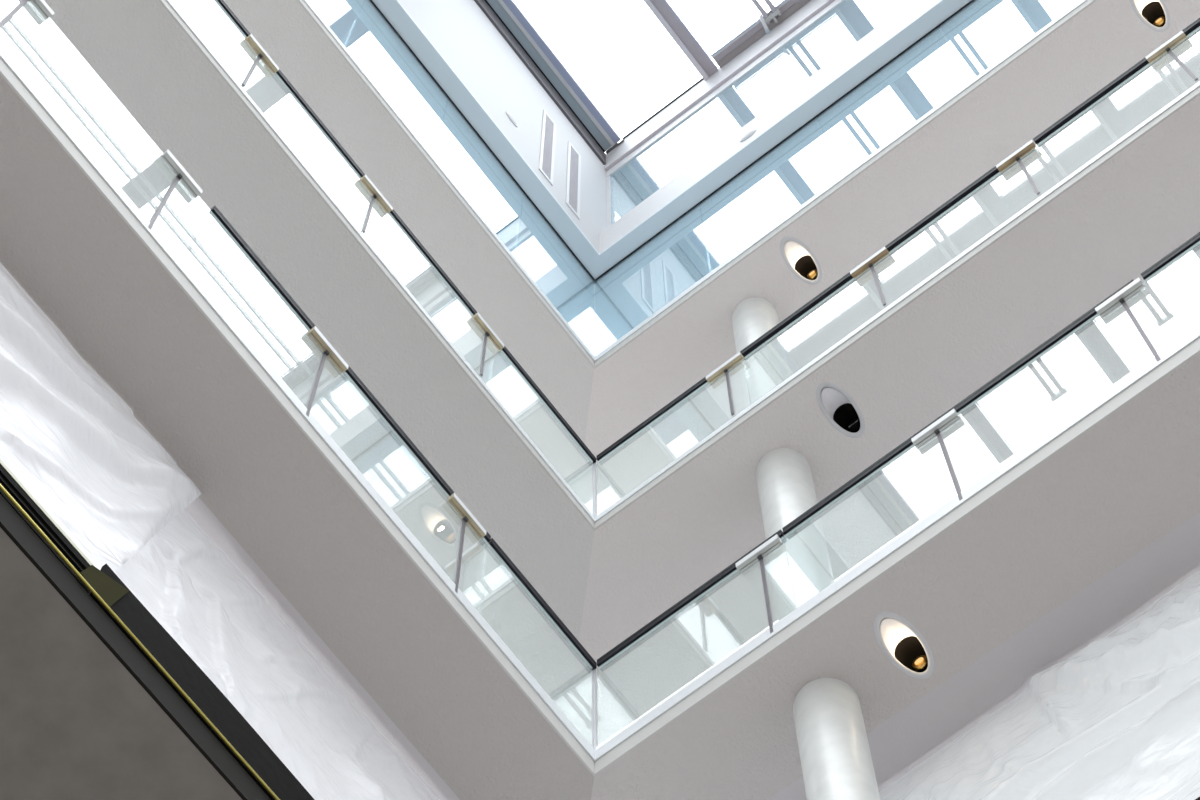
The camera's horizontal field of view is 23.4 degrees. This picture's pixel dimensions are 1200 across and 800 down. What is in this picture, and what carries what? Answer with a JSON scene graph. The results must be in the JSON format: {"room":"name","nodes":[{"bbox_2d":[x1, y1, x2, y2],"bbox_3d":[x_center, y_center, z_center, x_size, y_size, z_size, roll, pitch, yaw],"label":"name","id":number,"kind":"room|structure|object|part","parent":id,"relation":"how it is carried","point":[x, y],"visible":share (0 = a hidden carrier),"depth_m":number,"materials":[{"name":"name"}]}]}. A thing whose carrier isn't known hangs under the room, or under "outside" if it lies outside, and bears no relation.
{"room":"building atrium","nodes":[
{"label":"building atrium","id":0,"kind":"room"},
{"bbox_2d":[0,528,241,799],"bbox_3d":[-0.055,1.185,12.447,15.000,0.190,14.000,-36,-75,11],"label":"ceiling","id":1,"kind":"structure","parent":0,"point":[75,723],"depth_m":12.40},
{"bbox_2d":[0,494,270,799],"bbox_3d":[0.891,-2.320,11.312,9.010,0.207,9.310,-36,-75,11],"label":"trim","id":2,"kind":"structure","parent":1,"relation":"attached to","point":[12,524],"depth_m":12.40,"materials":[{"name":"black metal"}]},
{"bbox_2d":[0,484,279,799],"bbox_3d":[-2.662,0.229,12.262,0.016,0.020,9.290,-36,-75,11],"label":"strip","id":3,"kind":"object","parent":2,"relation":"attached to","point":[2,488],"visible":1,"depth_m":12.52,"materials":[{"name":"yellow"}]},
{"bbox_2d":[398,0,606,251],"bbox_3d":[-2.718,-5.225,28.386,0.160,3.900,8.970,-36,-75,11],"label":"wall","id":4,"kind":"structure","parent":0,"point":[461,32],"depth_m":28.82,"materials":[{"name":"white paint"}]},
{"bbox_2d":[345,0,364,45],"bbox_3d":[-2.524,-3.790,25.414,0.020,2.498,1.197,-36,-75,11],"label":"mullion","id":5,"kind":"structure","parent":4,"relation":"in","point":[364,0],"depth_m":25.48,"materials":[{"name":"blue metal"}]},
{"bbox_2d":[345,1,447,156],"bbox_3d":[-1.789,-2.882,25.711,0.020,2.498,1.207,-36,-75,11],"label":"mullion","id":6,"kind":"structure","parent":4,"relation":"in","point":[364,1],"depth_m":25.76,"materials":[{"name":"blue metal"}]},
{"bbox_2d":[506,111,517,126],"bbox_3d":[-0.853,-2.724,28.080,0.014,0.188,0.188,-36,-75,11],"label":"plate","id":7,"kind":"object","parent":4,"relation":"attached to","point":[510,117],"visible":1,"depth_m":28.04,"materials":[{"name":"white paint"}]},
{"bbox_2d":[538,110,555,185],"bbox_3d":[-0.521,-2.534,28.900,0.012,2.620,0.210,-36,-75,11],"label":"air vent","id":8,"kind":"object","parent":4,"relation":"in","point":[548,132],"visible":1,"depth_m":28.80,"materials":[{"name":"white metal"}]},
{"bbox_2d":[542,115,553,178],"bbox_3d":[-0.522,-2.533,28.900,0.008,2.460,0.132,-36,-75,11],"label":"grille","id":9,"kind":"object","parent":8,"relation":"attached to","point":[547,123],"depth_m":28.87,"materials":[{"name":"grey metal"}]},
{"bbox_2d":[474,0,620,164],"bbox_3d":[-2.611,-6.033,30.481,0.358,0.575,8.917,-36,-75,11],"label":"beam","id":10,"kind":"structure","parent":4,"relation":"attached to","point":[506,16],"depth_m":31.39,"materials":[{"name":"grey metal"}]},
{"bbox_2d":[565,141,580,218],"bbox_3d":[-0.265,-2.218,29.004,0.012,2.620,0.210,-36,-75,11],"label":"air vent","id":11,"kind":"object","parent":4,"relation":"in","point":[573,177],"visible":1,"depth_m":28.90,"materials":[{"name":"white metal"}]},
{"bbox_2d":[569,147,577,212],"bbox_3d":[-0.266,-2.216,29.004,0.008,2.460,0.132,-36,-75,11],"label":"grille","id":12,"kind":"object","parent":11,"relation":"attached to","point":[573,154],"depth_m":28.96,"materials":[{"name":"grey metal"}]},
{"bbox_2d":[607,175,614,227],"bbox_3d":[0.112,-1.994,29.829,0.040,2.350,0.080,-36,-75,11],"label":"trim","id":13,"kind":"structure","parent":4,"relation":"attached to","point":[611,198],"depth_m":29.92,"materials":[{"name":"white paint"}]},
{"bbox_2d":[368,0,977,283],"bbox_3d":[0.774,-7.118,25.652,9.022,0.014,9.022,-36,-75,11],"label":"trim","id":14,"kind":"structure","parent":4,"relation":"attached to","point":[371,2],"depth_m":27.17,"materials":[{"name":"black"}]},
{"bbox_2d":[355,0,992,296],"bbox_3d":[0.766,-7.058,25.672,9.112,0.012,9.112,-36,-75,11],"label":"trim","id":15,"kind":"structure","parent":4,"relation":"attached to","point":[355,0],"depth_m":27.20,"materials":[{"name":"grey"}]},
{"bbox_2d":[643,0,717,80],"bbox_3d":[-1.471,-6.881,30.403,0.208,0.160,8.990,-36,-75,11],"label":"beam","id":16,"kind":"structure","parent":4,"relation":"attached to","point":[666,15],"depth_m":31.32,"materials":[{"name":"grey metal"}]},
{"bbox_2d":[604,0,843,176],"bbox_3d":[3.553,-5.097,30.579,8.810,0.990,0.112,-36,-75,11],"label":"beam","id":17,"kind":"structure","parent":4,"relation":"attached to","point":[700,93],"depth_m":31.01,"materials":[{"name":"white metal"}]},
{"bbox_3d":[0.162,-2.775,31.696,0.238,0.013,0.030,-36,-75,11],"label":"corner plate","id":18,"kind":"part","parent":17,"relation":"part of","materials":[{"name":"grey metal"}]},
{"bbox_2d":[610,0,856,181],"bbox_3d":[3.530,-4.886,30.259,8.971,0.250,0.080,-36,-75,11],"label":"trim","id":19,"kind":"structure","parent":4,"relation":"attached to","point":[845,4],"depth_m":30.64,"materials":[{"name":"white paint"}]},
{"bbox_2d":[710,0,810,67],"bbox_3d":[1.780,-4.071,31.321,1.340,0.070,0.191,-36,-75,11],"label":"sill","id":20,"kind":"structure","parent":4,"relation":"attached to","point":[755,31],"depth_m":31.34,"materials":[{"name":"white metal"}]},
{"bbox_2d":[751,0,781,33],"bbox_3d":[0.338,-5.959,30.570,0.256,0.241,5.126,-36,-75,11],"label":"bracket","id":21,"kind":"object","parent":20,"relation":"attached to","point":[767,18],"visible":1,"depth_m":31.19,"materials":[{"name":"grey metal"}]},
{"bbox_2d":[0,0,1199,746],"bbox_3d":[0.659,-4.125,19.599,10.400,0.020,10.400,-36,-75,11],"label":"ceiling","id":22,"kind":"structure","parent":0,"point":[1139,206],"depth_m":20.86,"materials":[{"name":"white paint"}]},
{"bbox_2d":[159,0,1199,530],"bbox_3d":[0.786,-5.064,19.339,9.012,0.112,9.012,-36,-75,11],"label":"trim","id":23,"kind":"structure","parent":22,"relation":"attached to","point":[1195,93],"depth_m":20.71,"materials":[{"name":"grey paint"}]},
{"bbox_2d":[816,382,864,437],"bbox_3d":[1.745,0.049,21.048,0.244,0.187,0.516,-36,-75,11],"label":"recessed light","id":24,"kind":"object","parent":22,"relation":"in","point":[842,412],"visible":1,"depth_m":21.00,"materials":[{"name":"grey metal"}]},
{"bbox_2d":[0,75,1199,799],"bbox_3d":[0.665,-2.850,15.692,10.400,0.120,10.400,-36,-75,11],"label":"ceiling","id":25,"kind":"structure","parent":0,"point":[62,241],"depth_m":16.89,"materials":[{"name":"grey paint"}]},
{"bbox_2d":[0,263,200,571],"bbox_3d":[-3.684,-0.671,14.309,0.192,3.832,4.700,-36,-75,11],"label":"plastic sheet","id":26,"kind":"object","parent":25,"relation":"hanging from","point":[66,435],"visible":0.67,"depth_m":15.49,"materials":[{"name":"white plastic"}]},
{"bbox_2d":[114,509,439,799],"bbox_3d":[-1.381,2.414,15.310,0.143,3.814,3.850,-36,-75,11],"label":"plastic sheet","id":27,"kind":"object","parent":25,"relation":"hanging from","point":[216,614],"visible":0.48,"depth_m":16.17,"materials":[{"name":"white plastic"}]},
{"bbox_2d":[874,612,933,678],"bbox_3d":[1.791,1.419,17.119,0.244,0.187,0.516,-36,-75,11],"label":"recessed light","id":28,"kind":"object","parent":25,"relation":"in","point":[906,648],"visible":1,"depth_m":17.08,"materials":[{"name":"grey metal"}]},
{"bbox_2d":[879,571,1199,799],"bbox_3d":[2.957,1.917,15.186,7.100,3.872,0.233,-36,-75,11],"label":"plastic sheet","id":29,"kind":"object","parent":25,"relation":"hanging from","point":[1118,718],"visible":1,"depth_m":16.27,"materials":[{"name":"white plastic"}]},
{"bbox_2d":[171,0,1199,515],"bbox_3d":[0.652,-5.354,23.363,10.400,0.020,10.400,-36,-75,11],"label":"ceiling","id":30,"kind":"structure","parent":0,"point":[1107,38],"depth_m":24.60,"materials":[{"name":"white paint"}]},
{"bbox_2d":[297,0,1095,368],"bbox_3d":[0.780,-6.296,23.113,9.012,0.132,9.012,-36,-75,11],"label":"trim","id":31,"kind":"structure","parent":30,"relation":"attached to","point":[1087,3],"depth_m":24.54,"materials":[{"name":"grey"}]},
{"bbox_2d":[780,236,821,284],"bbox_3d":[1.718,-1.213,24.801,0.244,0.187,0.516,-36,-75,11],"label":"recessed light","id":32,"kind":"object","parent":30,"relation":"in","point":[800,260],"visible":1,"depth_m":24.76,"materials":[{"name":"grey metal"}]},
{"bbox_2d":[1130,0,1169,31],"bbox_3d":[4.561,-3.291,24.128,0.244,0.187,0.516,-36,-75,11],"label":"recessed light","id":33,"kind":"object","parent":30,"relation":"in","point":[1154,14],"visible":1,"depth_m":24.11,"materials":[{"name":"grey metal"}]},
{"bbox_2d":[308,0,1079,355],"bbox_3d":[0.648,-6.211,25.987,10.400,0.060,10.400,-36,-75,11],"label":"glass railing","id":34,"kind":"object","parent":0,"point":[599,320],"depth_m":27.22,"materials":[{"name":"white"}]},
{"bbox_2d":[614,0,911,217],"bbox_3d":[4.331,-3.887,30.560,8.971,0.100,2.550,-36,-75,11],"label":"window","id":35,"kind":"structure","parent":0,"point":[860,18],"depth_m":30.73,"materials":[{"name":"white paint"}]},
{"bbox_2d":[700,116,837,272],"bbox_3d":[1.496,-1.861,26.050,1.377,2.498,0.020,-36,-75,11],"label":"window","id":36,"kind":"structure","parent":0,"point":[817,116],"depth_m":26.10,"materials":[{"name":"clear glass"}]},
{"bbox_2d":[599,0,939,252],"bbox_3d":[3.517,-4.026,27.126,8.811,0.740,0.100,-36,-75,11],"label":"wall","id":37,"kind":"structure","parent":0,"point":[912,10],"depth_m":27.57,"materials":[{"name":"white paint"}]},
{"bbox_2d":[740,129,755,141],"bbox_3d":[1.401,-2.513,27.500,0.188,0.188,0.014,-36,-75,11],"label":"plate","id":38,"kind":"object","parent":37,"relation":"attached to","point":[750,133],"visible":1,"depth_m":27.47,"materials":[{"name":"white paint"}]},
{"bbox_2d":[818,31,968,177],"bbox_3d":[2.595,-2.664,25.790,1.387,2.498,0.020,-36,-75,11],"label":"window","id":39,"kind":"structure","parent":37,"relation":"in","point":[941,31],"depth_m":25.98,"materials":[{"name":"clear glass"}]},
{"bbox_3d":[0.665,-2.920,15.905,10.400,0.030,10.400,-36,-75,11],"label":"floor","id":40,"kind":"structure","parent":0,"visible":0},
{"bbox_2d":[0,45,1199,776],"bbox_3d":[0.792,-3.824,15.558,9.020,0.140,9.020,-36,-75,11],"label":"trim","id":41,"kind":"structure","parent":40,"relation":"attached to","point":[1189,338],"depth_m":16.96,"materials":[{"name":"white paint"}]},
{"bbox_2d":[0,0,53,27],"bbox_3d":[-3.394,-2.231,16.731,0.051,1.305,0.330,-36,-75,11],"label":"bracket","id":42,"kind":"object","parent":41,"relation":"attached to","point":[43,8],"visible":1,"depth_m":17.30,"materials":[{"name":"grey metal"}]},
{"bbox_3d":[-3.409,-2.204,16.687,0.011,1.205,0.024,-36,-75,11],"label":"post","id":43,"kind":"part","parent":42,"relation":"part of","materials":[{"name":"grey metal"}]},
{"bbox_2d":[48,17,210,261],"bbox_3d":[-3.236,-1.997,16.864,0.016,1.293,2.747,-36,-75,11],"label":"pane","id":44,"kind":"object","parent":41,"relation":"on","point":[49,18],"visible":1,"depth_m":17.58,"materials":[{"name":"clear glass"}]},
{"bbox_2d":[148,150,202,229],"bbox_3d":[-2.550,-1.187,17.073,0.051,1.305,0.330,-36,-75,11],"label":"bracket","id":45,"kind":"object","parent":41,"relation":"attached to","point":[181,174],"visible":1,"depth_m":17.61,"materials":[{"name":"grey metal"}]},
{"bbox_3d":[-2.566,-1.160,17.029,0.011,1.205,0.024,-36,-75,11],"label":"post","id":46,"kind":"part","parent":45,"relation":"part of","materials":[{"name":"grey metal"}]},
{"bbox_2d":[306,326,348,416],"bbox_3d":[-1.688,-0.121,17.423,0.051,1.305,0.330,-36,-75,11],"label":"bracket","id":47,"kind":"object","parent":41,"relation":"attached to","point":[328,350],"visible":1,"depth_m":17.96,"materials":[{"name":"metal"}]},
{"bbox_3d":[-1.704,-0.094,17.379,0.011,1.205,0.024,-36,-75,11],"label":"post","id":48,"kind":"part","parent":47,"relation":"part of","materials":[{"name":"grey metal"}]},
{"bbox_2d":[184,211,487,543],"bbox_3d":[-1.558,0.079,17.545,0.016,1.293,2.757,-36,-75,11],"label":"pane","id":49,"kind":"object","parent":41,"relation":"on","point":[211,212],"visible":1,"depth_m":18.14,"materials":[{"name":"clear glass"}]},
{"bbox_2d":[206,206,490,545],"bbox_3d":[-1.562,-0.134,18.202,0.060,0.088,2.754,-36,-75,11],"label":"handrail","id":50,"kind":"object","parent":49,"relation":"on","point":[215,210],"visible":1,"depth_m":18.15,"materials":[{"name":"black"}]},
{"bbox_2d":[448,493,486,592],"bbox_3d":[-0.841,0.926,17.766,0.051,1.305,0.330,-36,-75,11],"label":"bracket","id":51,"kind":"object","parent":41,"relation":"attached to","point":[468,517],"visible":1,"depth_m":18.30,"materials":[{"name":"silver metal"}]},
{"bbox_3d":[-0.857,0.953,17.722,0.011,1.205,0.024,-36,-75,11],"label":"post","id":52,"kind":"part","parent":51,"relation":"part of","materials":[{"name":"grey metal"}]},
{"bbox_2d":[487,543,592,668],"bbox_3d":[-0.385,1.529,18.020,0.016,1.293,1.087,-36,-75,11],"label":"pane","id":53,"kind":"object","parent":41,"relation":"on","point":[488,544],"visible":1,"depth_m":18.63,"materials":[{"name":"clear glass"}]},
{"bbox_2d":[485,538,596,672],"bbox_3d":[-0.380,1.329,18.681,0.060,0.088,1.096,-36,-75,11],"label":"handrail","id":54,"kind":"object","parent":53,"relation":"on","point":[495,546],"visible":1,"depth_m":18.65,"materials":[{"name":"black"}]},
{"bbox_2d":[592,669,595,749],"bbox_3d":[-0.035,1.952,18.176,0.018,1.305,0.018,-36,-75,11],"label":"joint","id":55,"kind":"object","parent":41,"relation":"on","point":[594,670],"visible":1,"depth_m":18.15,"materials":[{"name":"grey plastic"}]},
{"bbox_2d":[598,537,783,669],"bbox_3d":[0.581,1.510,18.016,1.497,1.293,0.016,-36,-75,11],"label":"pane","id":56,"kind":"object","parent":41,"relation":"on","point":[781,538],"visible":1,"depth_m":18.66,"materials":[{"name":"clear glass"}]},
{"bbox_2d":[597,529,786,671],"bbox_3d":[0.587,1.296,18.672,1.486,0.088,0.060,-36,-75,11],"label":"handrail","id":57,"kind":"object","parent":56,"relation":"on","point":[732,567],"visible":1,"depth_m":18.67,"materials":[{"name":"black"}]},
{"bbox_2d":[735,534,781,632],"bbox_3d":[1.012,1.170,17.849,0.330,1.305,0.051,-36,-75,11],"label":"bracket","id":58,"kind":"object","parent":41,"relation":"attached to","point":[775,541],"visible":1,"depth_m":18.39,"materials":[{"name":"grey metal"}]},
{"bbox_3d":[1.024,1.200,17.806,0.024,1.205,0.011,-36,-75,11],"label":"post","id":59,"kind":"part","parent":58,"relation":"part of","materials":[{"name":"grey metal"}]},
{"bbox_2d":[911,409,962,500],"bbox_3d":[2.106,0.370,17.589,0.330,1.305,0.051,-36,-75,11],"label":"bracket","id":60,"kind":"object","parent":41,"relation":"attached to","point":[934,429],"visible":1,"depth_m":18.13,"materials":[{"name":"grey metal"}]},
{"bbox_3d":[2.118,0.400,17.547,0.024,1.205,0.011,-36,-75,11],"label":"post","id":61,"kind":"part","parent":60,"relation":"part of","materials":[{"name":"grey metal"}]},
{"bbox_2d":[784,302,1175,536],"bbox_3d":[2.263,0.281,17.617,2.737,1.293,0.016,-36,-75,11],"label":"pane","id":62,"kind":"object","parent":41,"relation":"on","point":[1097,314],"visible":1,"depth_m":18.23,"materials":[{"name":"clear glass"}]},
{"bbox_2d":[782,279,1140,539],"bbox_3d":[2.264,0.070,18.275,2.716,0.088,0.060,-36,-75,11],"label":"handrail","id":63,"kind":"object","parent":62,"relation":"on","point":[1089,314],"visible":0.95,"depth_m":18.25,"materials":[{"name":"black"}]},
{"bbox_2d":[1095,277,1160,361],"bbox_3d":[3.216,-0.442,17.326,0.330,1.305,0.051,-36,-75,11],"label":"bracket","id":64,"kind":"object","parent":41,"relation":"attached to","point":[1119,298],"visible":1,"depth_m":17.87,"materials":[{"name":"grey metal"}]},
{"bbox_3d":[3.228,-0.411,17.284,0.024,1.205,0.011,-36,-75,11],"label":"post","id":65,"kind":"part","parent":64,"relation":"part of","materials":[{"name":"grey metal"}]},
{"bbox_2d":[1142,241,1199,339],"bbox_3d":[4.435,-1.307,17.102,2.737,1.293,0.016,-36,-75,11],"label":"pane","id":66,"kind":"object","parent":41,"relation":"on","point":[1197,243],"visible":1,"depth_m":17.93,"materials":[{"name":"clear glass"}]},
{"bbox_2d":[1140,232,1199,284],"bbox_3d":[4.452,-1.530,17.756,2.696,0.088,0.060,-36,-75,11],"label":"handrail","id":67,"kind":"object","parent":66,"relation":"on","point":[1189,243],"visible":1,"depth_m":17.94,"materials":[{"name":"black metal"}]},
{"bbox_2d":[756,448,833,619],"bbox_3d":[1.339,1.137,19.277,0.400,3.860,0.401,-36,-75,11],"label":"column","id":68,"kind":"structure","parent":40,"relation":"on","point":[800,567],"depth_m":19.61,"materials":[{"name":"white paint"}]},
{"bbox_3d":[0.658,-4.183,19.774,10.400,0.010,10.400,-36,-75,11],"label":"floor","id":69,"kind":"structure","parent":0,"visible":0},
{"bbox_2d":[215,0,278,90],"bbox_3d":[-3.291,-3.356,20.681,0.069,1.273,2.879,-36,-75,11],"label":"pane","id":70,"kind":"object","parent":69,"relation":"on","point":[216,1],"depth_m":21.47,"materials":[{"name":"clear glass"}]},
{"bbox_2d":[210,0,256,55],"bbox_3d":[-3.369,-3.614,21.312,0.060,0.088,2.706,-36,-75,11],"label":"handrail","id":71,"kind":"object","parent":70,"relation":"on","point":[224,5],"visible":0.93,"depth_m":21.54,"materials":[{"name":"black"}]},
{"bbox_3d":[-2.523,-2.382,20.975,0.011,1.005,0.024,-36,-75,11],"label":"post","id":72,"kind":"part","parent":70,"relation":"part of","materials":[{"name":"grey metal"}]},
{"bbox_3d":[-2.508,-2.409,21.019,0.051,1.105,0.330,-36,-75,11],"label":"rail bracket","id":73,"kind":"part","parent":70,"relation":"part of","materials":[{"name":"silver metal"}]},
{"bbox_2d":[246,62,473,316],"bbox_3d":[-1.637,-1.310,21.352,0.069,1.273,2.787,-36,-75,11],"label":"pane","id":74,"kind":"object","parent":69,"relation":"on","point":[275,73],"depth_m":21.82,"materials":[{"name":"clear glass"}]},
{"bbox_3d":[-1.701,-1.364,21.309,0.011,1.005,0.024,-36,-75,11],"label":"post","id":75,"kind":"part","parent":74,"relation":"part of","materials":[{"name":"grey metal"}]},
{"bbox_2d":[264,65,484,335],"bbox_3d":[-1.675,-1.519,21.999,0.060,0.088,2.666,-36,-75,11],"label":"handrail","id":76,"kind":"object","parent":74,"relation":"on","point":[281,75],"visible":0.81,"depth_m":21.95,"materials":[{"name":"black"}]},
{"bbox_3d":[-1.685,-1.391,21.352,0.051,1.105,0.330,-36,-75,11],"label":"rail bracket","id":77,"kind":"part","parent":74,"relation":"part of","materials":[{"name":"silver metal"}]},
{"bbox_2d":[500,349,592,462],"bbox_3d":[-0.434,0.220,21.853,0.016,1.273,1.227,-36,-75,11],"label":"pane","id":78,"kind":"object","parent":69,"relation":"on","point":[501,350],"visible":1,"depth_m":22.47,"materials":[{"name":"clear glass"}]},
{"bbox_2d":[473,313,503,376],"bbox_3d":[-0.854,-0.363,21.689,0.051,1.105,0.330,-36,-75,11],"label":"bracket","id":79,"kind":"object","parent":78,"relation":"attached to","point":[477,318],"visible":1,"depth_m":22.13,"materials":[{"name":"silver metal"}]},
{"bbox_3d":[-0.869,-0.336,21.646,0.011,1.005,0.024,-36,-75,11],"label":"post","id":80,"kind":"part","parent":79,"relation":"part of","materials":[{"name":"grey metal"}]},
{"bbox_2d":[497,345,595,465],"bbox_3d":[-0.411,0.044,22.512,0.060,0.088,1.176,-36,-75,11],"label":"handrail","id":81,"kind":"object","parent":78,"relation":"on","point":[505,350],"visible":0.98,"depth_m":22.48,"materials":[{"name":"black"}]},
{"bbox_2d":[593,463,595,516],"bbox_3d":[-0.042,0.697,22.021,0.018,1.295,0.018,-36,-75,11],"label":"joint","id":82,"kind":"object","parent":69,"relation":"on","point":[594,464],"visible":1,"depth_m":22.03,"materials":[{"name":"grey plastic"}]},
{"bbox_2d":[597,359,750,462],"bbox_3d":[0.543,0.276,21.873,1.417,1.273,0.016,-36,-75,11],"label":"pane","id":83,"kind":"object","parent":69,"relation":"on","point":[706,383],"visible":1,"depth_m":22.50,"materials":[{"name":"clear glass"}]},
{"bbox_2d":[597,362,740,464],"bbox_3d":[0.533,0.077,22.524,1.366,0.088,0.060,-36,-75,11],"label":"handrail","id":84,"kind":"object","parent":83,"relation":"on","point":[701,382],"visible":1,"depth_m":22.52,"materials":[{"name":"black"}]},
{"bbox_2d":[732,297,789,408],"bbox_3d":[1.333,-0.106,23.084,0.401,3.770,0.401,-36,-75,11],"label":"column","id":85,"kind":"structure","parent":69,"relation":"on","point":[752,317],"depth_m":23.49,"materials":[{"name":"white paint"}]},
{"bbox_2d":[744,140,1055,403],"bbox_3d":[2.183,-0.946,21.477,2.744,1.273,0.083,-36,-75,11],"label":"railing","id":86,"kind":"object","parent":69,"relation":"on","point":[998,173],"depth_m":21.97,"materials":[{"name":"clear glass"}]},
{"bbox_2d":[706,352,743,414],"bbox_3d":[0.962,-0.083,21.794,0.330,1.125,0.051,-36,-75,11],"label":"bracket","id":87,"kind":"object","parent":86,"relation":"attached to","point":[738,357],"visible":1,"depth_m":22.25,"materials":[{"name":"silver metal"}]},
{"bbox_3d":[0.974,-0.053,21.752,0.024,1.025,0.011,-36,-75,11],"label":"post","id":88,"kind":"part","parent":87,"relation":"part of","materials":[{"name":"grey metal"}]},
{"bbox_3d":[2.052,-0.880,21.536,0.330,1.125,0.051,-36,-75,11],"label":"rail bracket","id":89,"kind":"part","parent":86,"relation":"part of","materials":[{"name":"silver metal"}]},
{"bbox_3d":[2.064,-0.850,21.494,0.024,1.025,0.011,-36,-75,11],"label":"post","id":90,"kind":"part","parent":86,"relation":"part of","materials":[{"name":"grey metal"}]},
{"bbox_2d":[740,145,1034,359],"bbox_3d":[2.182,-1.129,22.133,2.726,0.088,0.060,-36,-75,11],"label":"handrail","id":91,"kind":"object","parent":86,"relation":"on","point":[994,170],"visible":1,"depth_m":22.11,"materials":[{"name":"black metal"}]},
{"bbox_3d":[3.130,-1.669,21.280,0.330,1.125,0.051,-36,-75,11],"label":"rail bracket","id":92,"kind":"part","parent":86,"relation":"part of","materials":[{"name":"silver metal"}]},
{"bbox_3d":[3.143,-1.638,21.238,0.024,1.025,0.011,-36,-75,11],"label":"post","id":93,"kind":"part","parent":86,"relation":"part of","materials":[{"name":"grey metal"}]},
{"bbox_2d":[1036,26,1199,176],"bbox_3d":[4.381,-2.553,20.956,2.827,1.273,0.082,-36,-75,11],"label":"pane","id":94,"kind":"object","parent":69,"relation":"on","point":[1198,28],"depth_m":21.52,"materials":[{"name":"clear glass"}]},
{"bbox_2d":[1033,18,1199,146],"bbox_3d":[4.402,-2.752,21.607,2.806,0.088,0.060,-36,-75,11],"label":"handrail","id":95,"kind":"object","parent":94,"relation":"on","point":[1196,23],"visible":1,"depth_m":21.72,"materials":[{"name":"black metal"}]},
{"bbox_3d":[4.209,-2.457,21.025,0.330,1.125,0.051,-36,-75,11],"label":"rail bracket","id":96,"kind":"part","parent":94,"relation":"part of","materials":[{"name":"silver metal"}]},
{"bbox_3d":[4.221,-2.426,20.982,0.024,1.025,0.011,-36,-75,11],"label":"post","id":97,"kind":"part","parent":94,"relation":"part of","materials":[{"name":"grey metal"}]},
{"bbox_3d":[-0.055,1.108,12.685,15.000,0.310,14.000,-36,-75,11],"label":"floor","id":98,"kind":"structure","parent":0,"visible":0},
{"bbox_2d":[0,459,93,592],"bbox_3d":[-3.854,-1.254,11.913,0.028,0.250,5.430,-36,-75,11],"label":"channel","id":99,"kind":"object","parent":98,"relation":"attached to","point":[9,481],"visible":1,"depth_m":12.50,"materials":[{"name":"black metal"}]},
{"bbox_2d":[80,564,314,799],"bbox_3d":[-1.051,2.191,13.113,0.034,0.384,3.950,-36,-75,11],"label":"edge cover","id":100,"kind":"object","parent":98,"relation":"attached to","point":[178,664],"visible":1,"depth_m":12.81,"materials":[{"name":"black metal"}]},
{"bbox_2d":[793,678,879,799],"bbox_3d":[1.346,2.430,15.318,0.401,3.870,0.401,-36,-75,11],"label":"column","id":101,"kind":"structure","parent":98,"relation":"on","point":[836,759],"depth_m":16.33,"materials":[{"name":"white paint"}]}
]}

